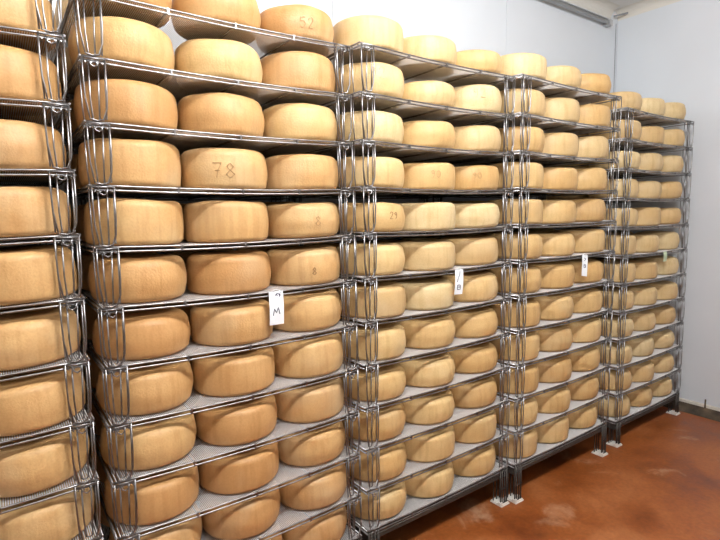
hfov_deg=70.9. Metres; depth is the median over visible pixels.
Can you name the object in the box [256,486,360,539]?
shelf
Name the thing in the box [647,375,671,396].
cheese wheel
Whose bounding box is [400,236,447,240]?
shelf
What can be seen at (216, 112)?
cheese wheel
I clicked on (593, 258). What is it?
cheese wheel
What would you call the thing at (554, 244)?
cheese wheel
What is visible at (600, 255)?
cheese wheel
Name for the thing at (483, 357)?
cheese wheel
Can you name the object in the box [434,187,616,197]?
shelf
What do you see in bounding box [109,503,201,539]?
cheese wheel
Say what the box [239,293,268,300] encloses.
cheese wheel
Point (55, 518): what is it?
cheese wheel
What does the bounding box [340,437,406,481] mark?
cheese wheel
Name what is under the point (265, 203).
cheese wheel
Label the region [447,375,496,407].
cheese wheel
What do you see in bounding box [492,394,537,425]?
cheese wheel
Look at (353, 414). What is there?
shelf
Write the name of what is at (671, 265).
cheese wheel
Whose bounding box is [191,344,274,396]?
cheese wheel
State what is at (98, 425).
cheese wheel
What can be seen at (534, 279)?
cheese wheel
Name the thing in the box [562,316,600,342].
cheese wheel
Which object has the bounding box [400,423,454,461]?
cheese wheel
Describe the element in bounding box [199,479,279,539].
cheese wheel
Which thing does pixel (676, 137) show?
cheese wheel
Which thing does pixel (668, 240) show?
cheese wheel
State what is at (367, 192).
shelf
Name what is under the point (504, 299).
shelf
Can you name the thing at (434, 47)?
cheese wheel
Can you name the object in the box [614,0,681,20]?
trim
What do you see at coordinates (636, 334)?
shelf
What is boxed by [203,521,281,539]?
shelf
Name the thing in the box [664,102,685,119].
cheese wheel
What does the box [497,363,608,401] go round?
shelf
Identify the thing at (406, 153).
shelf
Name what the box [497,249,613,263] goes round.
shelf
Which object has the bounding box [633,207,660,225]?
cheese wheel
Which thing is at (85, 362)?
shelf
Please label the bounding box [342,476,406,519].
cheese wheel
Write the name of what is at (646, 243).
cheese wheel
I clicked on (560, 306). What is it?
cheese wheel
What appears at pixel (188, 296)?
shelf
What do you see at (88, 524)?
cheese wheel
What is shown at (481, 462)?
cheese wheel
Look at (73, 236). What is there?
shelf
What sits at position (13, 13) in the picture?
cheese wheel
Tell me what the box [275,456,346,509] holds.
cheese wheel
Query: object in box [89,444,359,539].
shelf
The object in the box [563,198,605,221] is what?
cheese wheel
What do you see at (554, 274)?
cheese wheel
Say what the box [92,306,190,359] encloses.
cheese wheel
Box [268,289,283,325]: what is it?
paper tag
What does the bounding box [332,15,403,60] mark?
cheese wheel
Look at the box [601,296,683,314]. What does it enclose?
shelf
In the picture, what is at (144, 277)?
cheese wheel
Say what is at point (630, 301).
cheese wheel
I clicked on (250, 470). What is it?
cheese wheel
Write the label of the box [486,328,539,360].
cheese wheel
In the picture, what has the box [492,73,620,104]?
shelf
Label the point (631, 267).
cheese wheel
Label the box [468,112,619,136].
shelf
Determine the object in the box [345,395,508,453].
shelf
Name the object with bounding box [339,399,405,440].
cheese wheel
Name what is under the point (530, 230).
cheese wheel
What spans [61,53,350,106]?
shelf
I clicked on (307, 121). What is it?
cheese wheel
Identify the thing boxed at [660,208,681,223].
cheese wheel
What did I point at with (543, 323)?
shelf
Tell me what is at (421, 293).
cheese wheel
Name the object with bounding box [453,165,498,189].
cheese wheel
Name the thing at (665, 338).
cheese wheel
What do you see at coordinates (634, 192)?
cheese wheel
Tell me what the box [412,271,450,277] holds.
cheese wheel
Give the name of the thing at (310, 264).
cheese wheel
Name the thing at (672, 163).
cheese wheel
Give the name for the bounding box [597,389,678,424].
shelf
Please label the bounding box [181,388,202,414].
cheese wheel
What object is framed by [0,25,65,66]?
shelf
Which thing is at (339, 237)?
shelf
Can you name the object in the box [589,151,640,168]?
cheese wheel
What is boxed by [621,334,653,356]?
cheese wheel
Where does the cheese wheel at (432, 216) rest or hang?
on the wire rack at (414, 68)
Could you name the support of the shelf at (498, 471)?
attached to the wire rack at (414, 68)
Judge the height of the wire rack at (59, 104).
2.054 m
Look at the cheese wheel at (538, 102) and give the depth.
2.32 m
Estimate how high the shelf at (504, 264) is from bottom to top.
0.026 m
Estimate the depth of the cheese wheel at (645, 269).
3.17 m
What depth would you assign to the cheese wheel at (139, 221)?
1.43 m
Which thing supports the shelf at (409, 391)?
attached to the wire rack at (414, 68)
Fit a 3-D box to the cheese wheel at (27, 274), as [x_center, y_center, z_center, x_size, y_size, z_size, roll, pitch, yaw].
[-0.924,0.009,1.359,0.282,0.138,0.283,0,6,6]
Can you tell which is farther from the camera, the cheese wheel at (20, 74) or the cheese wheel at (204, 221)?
the cheese wheel at (204, 221)
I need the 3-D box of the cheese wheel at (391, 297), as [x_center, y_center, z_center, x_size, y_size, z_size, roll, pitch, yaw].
[0.046,0.117,2.065,0.280,0.124,0.279,-3,6,-14]
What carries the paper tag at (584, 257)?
hanging from the wire rack at (550, 89)
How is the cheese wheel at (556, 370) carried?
on the wire rack at (550, 89)
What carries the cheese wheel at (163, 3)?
on the wire rack at (267, 95)
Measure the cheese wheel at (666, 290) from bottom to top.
0.109 m
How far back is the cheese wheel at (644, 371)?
3.24 m
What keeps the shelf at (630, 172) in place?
attached to the wire rack at (627, 144)
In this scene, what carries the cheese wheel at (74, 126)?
on the wire rack at (267, 95)
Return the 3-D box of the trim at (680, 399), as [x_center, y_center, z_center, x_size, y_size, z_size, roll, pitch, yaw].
[3.002,1.024,2.683,0.012,0.022,3.485,-5,8,-35]
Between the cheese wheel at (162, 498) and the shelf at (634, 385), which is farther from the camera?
the shelf at (634, 385)
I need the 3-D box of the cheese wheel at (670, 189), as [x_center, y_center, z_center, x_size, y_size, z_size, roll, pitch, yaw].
[2.006,-0.534,3.405,0.282,0.115,0.281,1,7,21]
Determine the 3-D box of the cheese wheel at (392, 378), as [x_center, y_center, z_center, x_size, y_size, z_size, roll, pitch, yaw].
[0.050,0.453,2.105,0.283,0.115,0.282,-4,7,-28]
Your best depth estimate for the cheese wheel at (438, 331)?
2.13 m
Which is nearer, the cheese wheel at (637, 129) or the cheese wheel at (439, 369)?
the cheese wheel at (439, 369)
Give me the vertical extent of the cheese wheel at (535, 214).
0.124 m
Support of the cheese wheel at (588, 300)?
on the wire rack at (550, 89)
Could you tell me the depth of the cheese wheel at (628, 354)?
3.06 m
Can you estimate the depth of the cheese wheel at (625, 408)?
3.10 m
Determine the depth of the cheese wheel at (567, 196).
3.19 m
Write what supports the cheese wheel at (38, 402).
on the wire rack at (59, 104)
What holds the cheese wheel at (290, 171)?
on the wire rack at (267, 95)
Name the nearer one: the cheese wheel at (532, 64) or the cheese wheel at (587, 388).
the cheese wheel at (532, 64)
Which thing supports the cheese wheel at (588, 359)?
on the wire rack at (550, 89)
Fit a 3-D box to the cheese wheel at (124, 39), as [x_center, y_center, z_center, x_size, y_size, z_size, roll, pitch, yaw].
[-0.699,-0.642,1.493,0.282,0.132,0.284,2,7,30]
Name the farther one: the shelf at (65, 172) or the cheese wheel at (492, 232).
the cheese wheel at (492, 232)
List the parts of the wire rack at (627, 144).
leg, leg, leg, leg, leg, leg, leg, leg, leg, leg, leg, leg, frame, leg, leg, leg, leg, leg, leg, leg, leg, leg, leg, leg, leg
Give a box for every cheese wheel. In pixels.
[0,0,56,53]
[0,44,61,115]
[0,114,50,125]
[0,119,66,173]
[0,173,57,182]
[0,186,70,237]
[0,245,50,249]
[0,245,77,305]
[0,297,65,310]
[0,306,80,370]
[0,360,85,436]
[0,419,89,497]
[0,471,93,539]
[55,0,82,41]
[59,47,95,94]
[63,99,135,143]
[67,154,82,190]
[68,0,171,27]
[68,16,174,84]
[71,204,85,241]
[72,524,94,539]
[73,79,177,137]
[76,249,157,290]
[78,138,180,186]
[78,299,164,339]
[83,346,113,388]
[84,198,183,244]
[86,390,109,434]
[87,254,186,302]
[90,435,112,482]
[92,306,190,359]
[94,482,113,526]
[96,354,193,415]
[100,405,196,470]
[104,455,198,524]
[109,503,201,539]
[158,76,192,101]
[165,247,232,284]
[166,297,238,319]
[171,0,260,42]
[174,39,262,94]
[174,337,200,363]
[177,92,264,136]
[179,203,185,239]
[180,148,267,188]
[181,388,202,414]
[183,201,268,242]
[186,250,270,294]
[188,433,203,459]
[189,298,272,345]
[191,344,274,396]
[194,390,276,445]
[197,435,278,493]
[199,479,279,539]
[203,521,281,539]
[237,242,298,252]
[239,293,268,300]
[256,4,333,52]
[260,51,334,91]
[263,103,336,140]
[264,202,293,205]
[265,154,337,188]
[266,202,338,237]
[266,245,339,285]
[267,286,341,331]
[269,330,342,377]
[271,374,343,422]
[273,416,344,465]
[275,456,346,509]
[276,498,346,539]
[303,242,344,247]
[327,278,355,291]
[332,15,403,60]
[334,62,403,97]
[335,110,403,143]
[336,157,403,187]
[337,202,404,231]
[337,242,404,274]
[338,281,405,317]
[338,320,405,359]
[338,362,405,400]
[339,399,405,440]
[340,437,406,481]
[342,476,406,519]
[356,239,403,242]
[357,276,407,281]
[393,313,454,348]
[393,351,454,386]
[394,278,453,309]
[395,239,455,270]
[400,202,455,230]
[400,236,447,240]
[400,388,454,424]
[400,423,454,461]
[401,458,453,497]
[402,81,455,106]
[402,120,455,148]
[402,163,454,189]
[403,35,456,64]
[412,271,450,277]
[439,270,497,301]
[440,236,497,264]
[440,306,497,337]
[442,340,497,373]
[445,233,488,236]
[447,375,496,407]
[448,201,486,203]
[450,442,495,476]
[451,408,496,442]
[453,125,500,150]
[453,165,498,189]
[454,84,501,112]
[454,203,499,227]
[456,49,501,73]
[481,231,524,233]
[483,297,540,327]
[484,265,541,292]
[486,199,542,223]
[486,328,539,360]
[487,233,542,258]
[488,162,543,188]
[488,361,538,393]
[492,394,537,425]
[492,426,536,458]
[498,126,544,152]
[500,53,546,79]
[500,88,545,115]
[513,228,554,232]
[521,292,573,319]
[523,261,574,288]
[526,233,574,255]
[531,323,572,351]
[532,384,570,412]
[533,354,571,382]
[535,414,568,443]
[540,200,576,223]
[542,133,578,156]
[542,167,577,189]
[544,98,579,122]
[546,65,581,87]
[546,194,588,199]
[552,228,604,252]
[554,163,588,168]
[557,287,602,312]
[558,258,603,282]
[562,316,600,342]
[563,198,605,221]
[564,344,599,371]
[565,373,598,399]
[567,402,596,428]
[573,257,612,260]
[576,167,607,189]
[577,136,608,158]
[578,104,610,126]
[580,73,610,93]
[587,208,637,225]
[588,179,638,197]
[589,119,641,139]
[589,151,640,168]
[591,91,641,109]
[591,313,633,336]
[592,287,634,309]
[593,340,632,363]
[593,391,629,416]
[595,367,631,390]
[599,234,636,254]
[600,255,632,259]
[600,261,635,282]
[604,231,631,233]
[610,284,656,304]
[613,309,655,330]
[615,259,657,278]
[617,233,659,252]
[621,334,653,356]
[624,359,653,381]
[624,384,651,406]
[632,280,677,299]
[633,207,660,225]
[633,255,678,274]
[635,231,679,249]
[636,181,661,198]
[638,153,663,170]
[639,126,664,143]
[641,98,665,115]
[643,304,675,323]
[646,328,674,348]
[647,352,673,372]
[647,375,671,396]
[658,181,682,198]
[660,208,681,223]
[662,155,683,171]
[663,129,684,145]
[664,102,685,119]
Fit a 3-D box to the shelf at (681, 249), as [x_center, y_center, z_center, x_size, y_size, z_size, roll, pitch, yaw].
[1.699,-0.127,3.399,0.857,0.026,0.568,-5,8,-35]
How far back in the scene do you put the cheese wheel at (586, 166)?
3.16 m
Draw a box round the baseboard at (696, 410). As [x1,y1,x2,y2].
[663,400,719,421]
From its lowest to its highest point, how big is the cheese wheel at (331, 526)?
0.127 m
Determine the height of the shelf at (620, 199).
0.026 m
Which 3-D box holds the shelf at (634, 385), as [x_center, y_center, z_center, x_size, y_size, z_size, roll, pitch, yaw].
[1.716,0.703,3.491,0.857,0.026,0.568,-5,8,-35]
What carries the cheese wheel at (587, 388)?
on the wire rack at (550, 89)
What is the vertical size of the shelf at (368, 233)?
0.026 m
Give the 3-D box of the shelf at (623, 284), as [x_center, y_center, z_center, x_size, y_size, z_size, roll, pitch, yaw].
[1.702,0.039,3.417,0.857,0.026,0.568,-5,8,-35]
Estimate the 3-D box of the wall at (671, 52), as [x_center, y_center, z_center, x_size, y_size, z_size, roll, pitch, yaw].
[3.050,-0.361,2.525,0.100,2.900,3.585,-5,8,-35]
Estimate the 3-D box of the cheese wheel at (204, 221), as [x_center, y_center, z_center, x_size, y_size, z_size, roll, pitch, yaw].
[-0.452,-0.165,1.709,0.280,0.132,0.279,3,7,32]
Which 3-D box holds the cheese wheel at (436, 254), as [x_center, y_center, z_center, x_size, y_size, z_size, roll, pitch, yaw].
[0.277,-0.069,2.214,0.281,0.121,0.278,2,7,28]
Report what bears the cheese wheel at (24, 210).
on the wire rack at (59, 104)
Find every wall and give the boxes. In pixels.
[0,0,617,539]
[611,0,719,407]
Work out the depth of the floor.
2.53 m
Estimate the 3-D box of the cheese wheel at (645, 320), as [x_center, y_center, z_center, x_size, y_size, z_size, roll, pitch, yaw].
[1.788,0.320,3.330,0.280,0.114,0.282,-1,6,4]
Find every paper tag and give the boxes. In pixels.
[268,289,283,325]
[454,268,462,294]
[581,253,587,275]
[663,251,666,261]
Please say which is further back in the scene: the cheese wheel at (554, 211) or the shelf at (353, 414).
the cheese wheel at (554, 211)
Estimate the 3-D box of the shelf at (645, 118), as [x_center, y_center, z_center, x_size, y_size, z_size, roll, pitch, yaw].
[1.682,-0.956,3.306,0.857,0.026,0.568,-5,8,-35]
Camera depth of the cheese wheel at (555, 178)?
2.52 m
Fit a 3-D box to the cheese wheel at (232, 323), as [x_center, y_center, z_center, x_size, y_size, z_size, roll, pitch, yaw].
[-0.441,0.171,1.743,0.279,0.124,0.280,-2,6,-6]
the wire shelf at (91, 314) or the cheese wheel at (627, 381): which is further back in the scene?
the cheese wheel at (627, 381)
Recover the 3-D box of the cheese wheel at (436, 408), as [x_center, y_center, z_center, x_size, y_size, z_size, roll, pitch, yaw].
[0.286,0.598,2.290,0.281,0.113,0.278,1,7,20]
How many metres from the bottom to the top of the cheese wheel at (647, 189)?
0.112 m
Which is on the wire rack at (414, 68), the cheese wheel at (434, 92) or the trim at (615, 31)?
the cheese wheel at (434, 92)
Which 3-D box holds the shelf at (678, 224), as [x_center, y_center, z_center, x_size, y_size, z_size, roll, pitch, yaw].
[1.695,-0.292,3.380,0.857,0.026,0.568,-5,8,-35]
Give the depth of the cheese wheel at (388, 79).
1.85 m
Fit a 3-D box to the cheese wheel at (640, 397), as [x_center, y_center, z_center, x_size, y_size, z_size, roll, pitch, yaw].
[1.798,0.819,3.387,0.282,0.112,0.283,-2,6,-10]
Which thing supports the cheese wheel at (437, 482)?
on the wire rack at (414, 68)
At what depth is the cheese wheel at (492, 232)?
2.85 m
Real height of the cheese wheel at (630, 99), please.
0.111 m
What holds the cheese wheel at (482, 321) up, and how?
on the wire rack at (414, 68)
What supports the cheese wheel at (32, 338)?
on the wire rack at (59, 104)
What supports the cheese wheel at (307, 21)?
on the wire rack at (267, 95)
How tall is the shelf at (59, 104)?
0.026 m
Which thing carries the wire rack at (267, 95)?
on the floor
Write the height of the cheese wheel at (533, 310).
0.123 m
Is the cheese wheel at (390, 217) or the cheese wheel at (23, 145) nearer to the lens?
the cheese wheel at (23, 145)
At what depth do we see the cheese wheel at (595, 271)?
2.75 m
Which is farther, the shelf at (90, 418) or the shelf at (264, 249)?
the shelf at (264, 249)
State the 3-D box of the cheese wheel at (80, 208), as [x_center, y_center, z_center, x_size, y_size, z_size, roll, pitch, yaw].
[-0.855,-0.165,1.777,0.284,0.130,0.282,-7,8,-43]
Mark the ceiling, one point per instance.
(622, 3)
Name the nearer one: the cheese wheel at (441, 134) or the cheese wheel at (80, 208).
the cheese wheel at (80, 208)
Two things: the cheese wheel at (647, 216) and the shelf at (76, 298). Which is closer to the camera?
the shelf at (76, 298)
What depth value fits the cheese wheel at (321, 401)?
1.82 m
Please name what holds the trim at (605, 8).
attached to the wall at (563, 36)
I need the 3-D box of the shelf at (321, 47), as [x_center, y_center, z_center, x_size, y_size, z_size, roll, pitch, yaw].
[-0.547,-0.769,1.768,0.857,0.026,0.568,-5,8,-35]
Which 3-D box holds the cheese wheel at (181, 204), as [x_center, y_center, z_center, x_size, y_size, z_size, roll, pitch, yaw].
[-0.622,-0.189,1.949,0.280,0.134,0.279,-3,6,-18]
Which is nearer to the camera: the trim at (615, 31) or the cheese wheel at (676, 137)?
the cheese wheel at (676, 137)
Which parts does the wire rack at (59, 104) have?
leg, leg, leg, leg, leg, leg, leg, leg, leg, leg, leg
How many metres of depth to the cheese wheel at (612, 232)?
3.58 m
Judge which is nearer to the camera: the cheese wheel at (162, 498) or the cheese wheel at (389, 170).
the cheese wheel at (162, 498)
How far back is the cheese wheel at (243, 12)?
1.54 m
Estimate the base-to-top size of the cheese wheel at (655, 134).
0.107 m
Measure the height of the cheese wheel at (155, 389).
0.134 m
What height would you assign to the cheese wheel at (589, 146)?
0.124 m
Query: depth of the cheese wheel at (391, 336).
1.97 m
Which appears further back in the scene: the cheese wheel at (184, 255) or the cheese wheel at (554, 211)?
the cheese wheel at (554, 211)
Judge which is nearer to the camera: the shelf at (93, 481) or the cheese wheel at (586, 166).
the shelf at (93, 481)
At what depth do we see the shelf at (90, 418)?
1.34 m
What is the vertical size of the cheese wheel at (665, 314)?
0.110 m
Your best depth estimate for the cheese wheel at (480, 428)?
2.35 m
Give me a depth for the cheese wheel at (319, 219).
1.76 m
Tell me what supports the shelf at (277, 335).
attached to the wire rack at (267, 95)
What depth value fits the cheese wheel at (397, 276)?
2.37 m
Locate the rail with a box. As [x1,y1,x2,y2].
[545,0,612,27]
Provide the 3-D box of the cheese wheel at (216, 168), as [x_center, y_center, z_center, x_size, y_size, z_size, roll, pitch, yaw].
[-0.455,-0.330,1.689,0.283,0.130,0.282,5,8,43]
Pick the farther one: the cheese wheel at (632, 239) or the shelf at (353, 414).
the cheese wheel at (632, 239)
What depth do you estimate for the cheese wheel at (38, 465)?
1.32 m
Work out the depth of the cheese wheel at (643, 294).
3.18 m
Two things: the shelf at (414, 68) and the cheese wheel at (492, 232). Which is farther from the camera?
the cheese wheel at (492, 232)
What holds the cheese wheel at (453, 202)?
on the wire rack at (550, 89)
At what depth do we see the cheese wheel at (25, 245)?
1.62 m
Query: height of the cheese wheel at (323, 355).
0.138 m
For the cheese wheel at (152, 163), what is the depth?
1.41 m
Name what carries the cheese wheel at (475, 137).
on the wire rack at (414, 68)
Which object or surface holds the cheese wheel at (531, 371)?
on the wire rack at (550, 89)
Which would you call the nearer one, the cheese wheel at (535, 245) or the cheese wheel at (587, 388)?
the cheese wheel at (535, 245)
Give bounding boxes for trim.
[564,0,619,18]
[613,31,615,91]
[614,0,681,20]
[679,397,719,410]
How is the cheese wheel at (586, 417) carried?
on the wire rack at (550, 89)
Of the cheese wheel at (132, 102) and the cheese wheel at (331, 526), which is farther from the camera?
the cheese wheel at (331, 526)
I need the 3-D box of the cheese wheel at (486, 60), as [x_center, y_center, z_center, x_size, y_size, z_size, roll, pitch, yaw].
[0.497,-0.913,2.285,0.280,0.103,0.282,-4,7,-22]
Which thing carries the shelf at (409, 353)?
attached to the wire rack at (414, 68)
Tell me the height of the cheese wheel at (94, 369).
0.132 m
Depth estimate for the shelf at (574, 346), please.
2.62 m
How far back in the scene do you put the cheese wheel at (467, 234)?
2.66 m
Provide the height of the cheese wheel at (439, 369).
0.114 m
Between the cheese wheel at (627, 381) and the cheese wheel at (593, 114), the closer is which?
the cheese wheel at (593, 114)
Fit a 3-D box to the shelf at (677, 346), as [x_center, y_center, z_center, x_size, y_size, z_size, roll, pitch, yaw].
[1.712,0.537,3.473,0.857,0.026,0.568,-5,8,-35]
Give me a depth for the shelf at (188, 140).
1.65 m
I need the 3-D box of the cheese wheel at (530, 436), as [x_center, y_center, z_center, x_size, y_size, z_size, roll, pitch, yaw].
[0.780,0.869,2.643,0.279,0.131,0.279,-2,6,-9]
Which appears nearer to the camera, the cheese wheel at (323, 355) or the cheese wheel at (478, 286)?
the cheese wheel at (323, 355)
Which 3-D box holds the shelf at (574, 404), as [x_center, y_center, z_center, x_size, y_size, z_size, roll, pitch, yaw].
[0.930,0.741,2.916,0.857,0.026,0.568,-5,8,-35]
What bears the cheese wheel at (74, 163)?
on the wire rack at (267, 95)
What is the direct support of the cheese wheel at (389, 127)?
on the wire rack at (414, 68)
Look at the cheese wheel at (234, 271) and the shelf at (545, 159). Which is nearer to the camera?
the cheese wheel at (234, 271)
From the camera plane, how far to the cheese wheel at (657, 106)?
3.05 m
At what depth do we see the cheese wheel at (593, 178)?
2.69 m
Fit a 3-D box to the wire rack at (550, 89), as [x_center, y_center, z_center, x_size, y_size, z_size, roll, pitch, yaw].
[0.918,0.080,2.839,0.864,2.035,0.605,-5,8,-35]
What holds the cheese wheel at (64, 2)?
on the wire rack at (267, 95)
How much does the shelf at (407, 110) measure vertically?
0.026 m
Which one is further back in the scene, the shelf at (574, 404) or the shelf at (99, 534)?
the shelf at (574, 404)
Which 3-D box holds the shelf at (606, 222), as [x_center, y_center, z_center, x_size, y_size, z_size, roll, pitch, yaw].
[0.914,-0.254,2.798,0.857,0.026,0.568,-5,8,-35]
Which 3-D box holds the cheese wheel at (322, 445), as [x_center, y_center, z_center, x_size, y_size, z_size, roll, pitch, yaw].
[-0.197,0.644,1.958,0.281,0.128,0.281,1,6,15]
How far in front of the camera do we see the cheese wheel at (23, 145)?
1.25 m
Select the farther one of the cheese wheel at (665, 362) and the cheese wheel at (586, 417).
the cheese wheel at (665, 362)
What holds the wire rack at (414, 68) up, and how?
on the floor
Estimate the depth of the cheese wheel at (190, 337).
1.86 m
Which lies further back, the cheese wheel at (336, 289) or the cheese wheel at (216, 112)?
the cheese wheel at (336, 289)
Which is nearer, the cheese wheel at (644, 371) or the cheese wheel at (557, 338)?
the cheese wheel at (557, 338)
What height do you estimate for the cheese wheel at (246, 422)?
0.124 m
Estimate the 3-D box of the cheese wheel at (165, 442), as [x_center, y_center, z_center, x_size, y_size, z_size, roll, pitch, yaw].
[-0.670,0.521,1.611,0.283,0.129,0.281,3,8,35]
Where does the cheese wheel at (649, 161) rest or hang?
on the wire rack at (627, 144)
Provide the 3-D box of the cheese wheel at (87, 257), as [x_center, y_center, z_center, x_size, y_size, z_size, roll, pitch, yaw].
[-0.853,-0.002,1.798,0.280,0.135,0.279,-2,6,-12]
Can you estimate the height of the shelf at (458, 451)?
0.026 m
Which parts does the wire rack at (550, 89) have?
leg, leg, leg, leg, leg, leg, leg, leg, leg, leg, leg, leg, frame, leg, leg, leg, leg, leg, leg, leg, leg, leg, leg, leg, leg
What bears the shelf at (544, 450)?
attached to the wire rack at (550, 89)
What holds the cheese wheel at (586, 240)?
on the wire rack at (550, 89)
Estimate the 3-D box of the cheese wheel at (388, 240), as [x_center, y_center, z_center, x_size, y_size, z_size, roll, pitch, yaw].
[0.103,-0.087,2.453,0.282,0.112,0.282,-5,8,-35]
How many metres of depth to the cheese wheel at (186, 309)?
1.84 m
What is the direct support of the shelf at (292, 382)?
attached to the wire rack at (267, 95)
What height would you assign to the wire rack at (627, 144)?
1.996 m
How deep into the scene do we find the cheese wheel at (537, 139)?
2.34 m
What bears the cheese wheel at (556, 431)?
on the wire rack at (550, 89)
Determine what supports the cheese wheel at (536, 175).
on the wire rack at (550, 89)
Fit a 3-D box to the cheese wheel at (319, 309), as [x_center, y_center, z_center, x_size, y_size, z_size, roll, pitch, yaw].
[-0.211,0.141,1.910,0.281,0.137,0.281,5,9,44]
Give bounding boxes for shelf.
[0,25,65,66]
[0,97,70,129]
[0,168,75,187]
[0,232,80,245]
[0,290,85,313]
[0,345,90,381]
[0,400,94,448]
[0,454,99,514]
[54,0,349,59]
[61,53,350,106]
[64,120,351,158]
[66,184,352,200]
[70,234,354,252]
[75,277,355,313]
[80,320,356,373]
[85,362,357,431]
[85,403,358,488]
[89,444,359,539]
[93,508,103,539]
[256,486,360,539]
[289,186,512,198]
[310,139,512,163]
[328,41,514,85]
[336,226,511,236]
[339,90,513,126]
[340,261,510,281]
[340,295,510,326]
[343,329,509,369]
[344,363,509,412]
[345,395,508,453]
[347,460,507,534]
[350,428,507,494]
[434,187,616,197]
[446,150,617,167]
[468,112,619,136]
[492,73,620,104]
[496,391,607,435]
[496,418,605,467]
[497,220,615,227]
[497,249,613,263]
[497,278,612,298]
[497,307,611,333]
[497,336,608,368]
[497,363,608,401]
[538,223,687,229]
[589,197,688,202]
[593,247,686,258]
[595,273,684,286]
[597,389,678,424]
[600,366,680,397]
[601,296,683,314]
[605,167,689,178]
[605,319,682,342]
[608,137,687,152]
[609,343,681,370]
[610,107,689,127]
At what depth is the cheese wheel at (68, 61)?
1.61 m
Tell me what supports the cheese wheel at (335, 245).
on the wire rack at (414, 68)
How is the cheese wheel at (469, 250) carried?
on the wire rack at (414, 68)
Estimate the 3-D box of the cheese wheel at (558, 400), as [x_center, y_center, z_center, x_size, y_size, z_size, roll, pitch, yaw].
[1.011,0.689,2.791,0.282,0.117,0.284,1,6,17]
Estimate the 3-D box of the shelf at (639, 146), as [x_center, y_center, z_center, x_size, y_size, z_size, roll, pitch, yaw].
[1.685,-0.790,3.325,0.857,0.026,0.568,-5,8,-35]
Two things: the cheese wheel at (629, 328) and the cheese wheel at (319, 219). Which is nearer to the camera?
the cheese wheel at (319, 219)
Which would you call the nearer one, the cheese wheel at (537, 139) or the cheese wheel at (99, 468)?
the cheese wheel at (99, 468)
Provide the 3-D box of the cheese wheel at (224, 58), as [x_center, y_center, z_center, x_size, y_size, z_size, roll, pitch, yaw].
[-0.463,-0.661,1.660,0.282,0.126,0.282,0,6,14]
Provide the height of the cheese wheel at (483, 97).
0.124 m
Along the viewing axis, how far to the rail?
3.47 m
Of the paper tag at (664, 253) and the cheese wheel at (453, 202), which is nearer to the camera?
the cheese wheel at (453, 202)
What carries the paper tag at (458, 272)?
hanging from the wire rack at (414, 68)
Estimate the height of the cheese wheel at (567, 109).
0.122 m
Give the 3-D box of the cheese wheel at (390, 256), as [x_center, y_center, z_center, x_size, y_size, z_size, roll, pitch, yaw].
[0.040,-0.050,2.050,0.283,0.125,0.281,-4,7,-24]
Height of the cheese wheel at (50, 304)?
0.134 m
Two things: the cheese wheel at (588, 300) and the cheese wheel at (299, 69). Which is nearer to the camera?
the cheese wheel at (299, 69)
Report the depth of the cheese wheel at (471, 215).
2.24 m
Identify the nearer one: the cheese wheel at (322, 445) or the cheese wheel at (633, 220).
the cheese wheel at (322, 445)
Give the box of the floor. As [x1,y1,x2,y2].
[346,406,719,539]
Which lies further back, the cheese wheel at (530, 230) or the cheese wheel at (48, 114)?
the cheese wheel at (530, 230)
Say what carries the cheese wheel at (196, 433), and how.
on the wire rack at (267, 95)
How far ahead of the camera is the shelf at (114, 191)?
1.72 m
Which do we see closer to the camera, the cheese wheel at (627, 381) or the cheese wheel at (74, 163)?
the cheese wheel at (74, 163)
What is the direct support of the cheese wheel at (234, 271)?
on the wire rack at (267, 95)
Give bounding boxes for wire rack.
[0,0,103,539]
[54,0,361,539]
[289,41,515,539]
[434,73,621,503]
[538,107,693,447]
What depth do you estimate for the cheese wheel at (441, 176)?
2.05 m
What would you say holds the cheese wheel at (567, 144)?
on the wire rack at (550, 89)
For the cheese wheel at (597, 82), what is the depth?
2.63 m
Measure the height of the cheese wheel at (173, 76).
0.127 m
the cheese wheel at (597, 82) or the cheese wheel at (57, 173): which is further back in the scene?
the cheese wheel at (597, 82)
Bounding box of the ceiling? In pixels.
[608,0,641,9]
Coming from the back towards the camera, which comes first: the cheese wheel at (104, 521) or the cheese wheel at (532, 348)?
the cheese wheel at (532, 348)
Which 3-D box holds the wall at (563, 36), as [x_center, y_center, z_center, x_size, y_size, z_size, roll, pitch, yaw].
[-0.427,-0.271,2.308,6.015,2.900,0.100,-5,8,-35]
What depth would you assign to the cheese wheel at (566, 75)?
2.46 m
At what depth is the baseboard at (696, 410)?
3.52 m
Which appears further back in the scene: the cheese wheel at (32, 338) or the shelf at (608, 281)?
the shelf at (608, 281)

